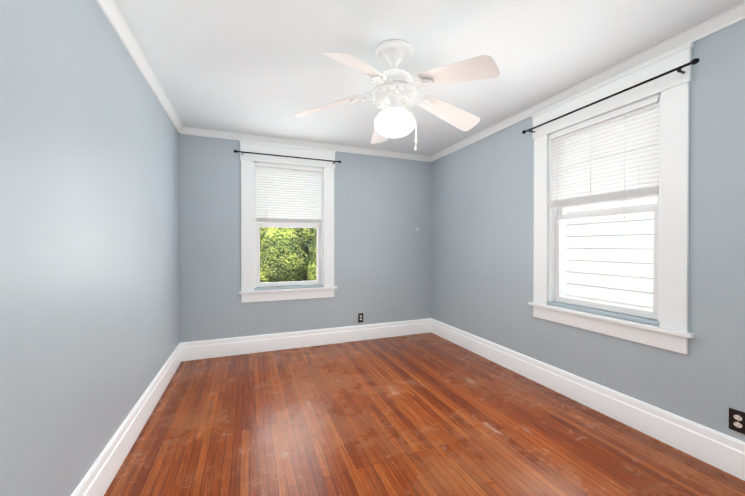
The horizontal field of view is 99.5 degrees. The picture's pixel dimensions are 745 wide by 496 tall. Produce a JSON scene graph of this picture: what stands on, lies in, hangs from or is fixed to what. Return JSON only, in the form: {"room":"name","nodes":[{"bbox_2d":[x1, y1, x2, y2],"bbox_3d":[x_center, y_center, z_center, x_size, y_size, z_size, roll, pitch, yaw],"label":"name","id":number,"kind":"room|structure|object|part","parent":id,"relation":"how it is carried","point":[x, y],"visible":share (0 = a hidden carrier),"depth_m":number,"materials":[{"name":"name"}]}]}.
{"room":"empty bedroom","nodes":[
{"label":"empty bedroom","id":0,"kind":"room"},
{"bbox_2d":[0,0,179,495],"bbox_3d":[-1.366,-0.021,1.316,0.200,2.500,4.740,0,0,-21],"label":"wall","id":1,"kind":"structure","parent":0,"point":[89,243],"depth_m":1.35,"materials":[{"name":"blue paint"}]},
{"bbox_2d":[71,342,182,495],"bbox_3d":[-1.264,1.127,1.364,0.021,0.198,4.340,0,0,-21],"label":"baseboard","id":2,"kind":"structure","parent":1,"relation":"attached to","point":[99,477],"depth_m":1.85,"materials":[{"name":"white wood"}]},
{"bbox_2d":[96,0,183,133],"bbox_3d":[-1.249,-1.239,1.354,0.052,0.066,4.340,0,0,-21],"label":"crown molding","id":3,"kind":"structure","parent":1,"relation":"attached to","point":[110,9],"depth_m":2.02,"materials":[{"name":"white wood"}]},
{"bbox_2d":[179,134,431,342],"bbox_3d":[-0.647,-0.040,4.038,3.132,2.500,0.200,0,0,-21],"label":"wall","id":4,"kind":"structure","parent":0,"point":[382,247],"depth_m":4.00,"materials":[{"name":"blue paint"}]},
{"bbox_2d":[238,140,336,302],"bbox_3d":[-1.026,-0.301,3.877,1.145,1.844,0.280,0,0,-21],"label":"window","id":5,"kind":"structure","parent":4,"relation":"in","point":[248,292],"depth_m":3.76,"materials":[{"name":"white wood"}]},
{"bbox_2d":[234,150,340,163],"bbox_3d":[-0.971,-1.058,3.734,1.234,0.061,0.076,0,0,-21],"label":"curtain rod","id":6,"kind":"object","parent":5,"relation":"attached to","point":[236,151],"visible":1,"depth_m":3.68,"materials":[{"name":"black metal"}]},
{"bbox_3d":[-1.024,-0.262,3.873,0.779,1.438,0.071,0,0,-21],"label":"window sash","id":7,"kind":"part","parent":5,"relation":"part of","materials":[{"name":"white wood"}]},
{"bbox_2d":[255,163,321,234],"bbox_3d":[-0.994,-0.566,3.794,0.775,0.824,0.048,0,0,-21],"label":"window blind","id":8,"kind":"object","parent":5,"relation":"attached to","point":[279,214],"visible":0.98,"depth_m":3.79,"materials":[{"name":"white plastic"}]},
{"bbox_2d":[183,318,430,360],"bbox_3d":[-0.612,1.110,3.942,3.060,0.198,0.021,0,0,-21],"label":"baseboard","id":9,"kind":"structure","parent":4,"relation":"attached to","point":[204,349],"depth_m":3.82,"materials":[{"name":"white wood"}]},
{"bbox_2d":[184,127,431,161],"bbox_3d":[-0.606,-1.256,3.911,3.000,0.066,0.052,0,0,-21],"label":"crown molding","id":10,"kind":"structure","parent":4,"relation":"attached to","point":[187,130],"depth_m":3.80,"materials":[{"name":"white wood"}]},
{"bbox_2d":[358,313,362,321],"bbox_3d":[-0.153,0.913,4.127,0.070,0.115,0.008,0,0,-21],"label":"electrical outlet","id":11,"kind":"object","parent":4,"relation":"attached to","point":[360,317],"visible":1,"depth_m":4.12,"materials":[{"name":"black"}]},
{"bbox_2d":[104,332,744,495],"bbox_3d":[0.184,1.300,1.935,3.532,0.150,4.740,0,0,-21],"label":"floor","id":12,"kind":"structure","parent":0,"point":[427,414],"depth_m":2.05,"materials":[{"name":"brown wood"}]},
{"bbox_2d":[115,0,744,155],"bbox_3d":[0.184,-1.350,1.917,3.532,0.150,4.740,0,0,-21],"label":"ceiling","id":13,"kind":"structure","parent":0,"point":[268,68],"depth_m":2.04,"materials":[{"name":"white paint"}]},
{"bbox_2d":[294,40,499,149],"bbox_3d":[0.179,-0.961,2.080,1.290,0.632,1.324,0,0,-21],"label":"ceiling fan","id":14,"kind":"object","parent":13,"relation":"hanging from","point":[394,90],"visible":1,"depth_m":1.97,"materials":[{"name":"white metal"}]},
{"bbox_3d":[-0.298,-0.960,2.137,0.479,0.005,0.166,-13,15,10],"label":"blade","id":15,"kind":"part","parent":14,"relation":"part of","materials":[{"name":"white wood"}]},
{"bbox_3d":[-0.070,-0.957,1.661,0.166,0.005,0.479,18,21,23],"label":"blade","id":16,"kind":"part","parent":14,"relation":"part of","materials":[{"name":"white wood"}]},
{"bbox_3d":[0.084,-0.963,2.501,0.166,0.005,0.479,-17,-9,-11],"label":"blade","id":17,"kind":"part","parent":14,"relation":"part of","materials":[{"name":"white"}]},
{"bbox_3d":[0.143,-1.069,2.056,0.252,0.145,0.253,0,0,-21],"label":"motor","id":18,"kind":"part","parent":14,"relation":"part of","materials":[{"name":"white metal"}]},
{"bbox_3d":[0.143,-0.811,2.057,0.265,0.155,0.265,0,0,-21],"label":"globe","id":19,"kind":"part","parent":14,"relation":"part of","materials":[{"name":"white glass"}]},
{"label":"blade","id":20,"kind":"part","parent":14,"relation":"part of","materials":[{"name":"white wood"}]},
{"label":"blade","id":21,"kind":"part","parent":14,"relation":"part of","materials":[{"name":"white wood"}]},
{"bbox_2d":[432,19,744,441],"bbox_3d":[1.735,-0.030,2.536,0.200,2.500,4.740,0,0,-21],"label":"wall","id":22,"kind":"structure","parent":0,"point":[482,234],"depth_m":2.17,"materials":[{"name":"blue paint"}]},
{"bbox_2d":[431,318,744,480],"bbox_3d":[1.632,1.119,2.504,0.021,0.198,4.340,0,0,-21],"label":"baseboard","id":23,"kind":"structure","parent":22,"relation":"attached to","point":[719,450],"depth_m":2.20,"materials":[{"name":"white wood"}]},
{"bbox_2d":[432,2,744,161],"bbox_3d":[1.617,-1.246,2.482,0.052,0.066,4.340,0,0,-21],"label":"crown molding","id":24,"kind":"structure","parent":22,"relation":"attached to","point":[736,14],"depth_m":2.18,"materials":[{"name":"white wood"}]},
{"bbox_2d":[528,42,694,354],"bbox_3d":[1.771,-0.291,2.414,0.280,1.844,1.145,0,0,-21],"label":"window","id":25,"kind":"structure","parent":22,"relation":"in","point":[670,332],"depth_m":2.11,"materials":[{"name":"white wood"}]},
{"bbox_2d":[550,97,658,223],"bbox_3d":[1.689,-0.584,2.380,0.050,0.769,0.775,0,0,-21],"label":"window blind","id":26,"kind":"object","parent":25,"relation":"attached to","point":[639,190],"visible":0.92,"depth_m":2.30,"materials":[{"name":"white plastic"}]},
{"bbox_3d":[1.767,-0.252,2.413,0.071,1.438,0.779,0,0,-21],"label":"window sash","id":27,"kind":"part","parent":25,"relation":"part of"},
{"bbox_2d":[522,58,699,133],"bbox_3d":[1.633,-1.049,2.355,0.076,0.061,1.234,0,0,-21],"label":"curtain rod","id":28,"kind":"object","parent":25,"relation":"attached to","point":[692,62],"visible":1,"depth_m":2.11,"materials":[{"name":"black metal"}]},
{"bbox_2d":[729,407,744,434],"bbox_3d":[1.958,0.928,1.689,0.008,0.115,0.070,0,0,-21],"label":"electrical outlet","id":29,"kind":"object","parent":22,"relation":"attached to","point":[737,420],"visible":1,"depth_m":1.69,"materials":[{"name":"black plastic"}]},
{"label":"outside","id":30,"kind":"structure","parent":0,"visible":0},
{"bbox_2d":[260,171,316,282],"bbox_3d":[-2.260,0.130,8.995,6.331,8.094,3.869,0,0,-21],"label":"tree","id":31,"kind":"object","parent":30,"point":[285,249],"depth_m":8.19,"materials":[{"name":"green plant"}]},
{"bbox_2d":[566,111,657,310],"bbox_3d":[3.792,0.201,4.669,0.310,8.010,14.000,0,0,-21],"label":"siding","id":32,"kind":"object","parent":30,"point":[619,290],"depth_m":4.73,"materials":[{"name":"white plastic"}]}
]}

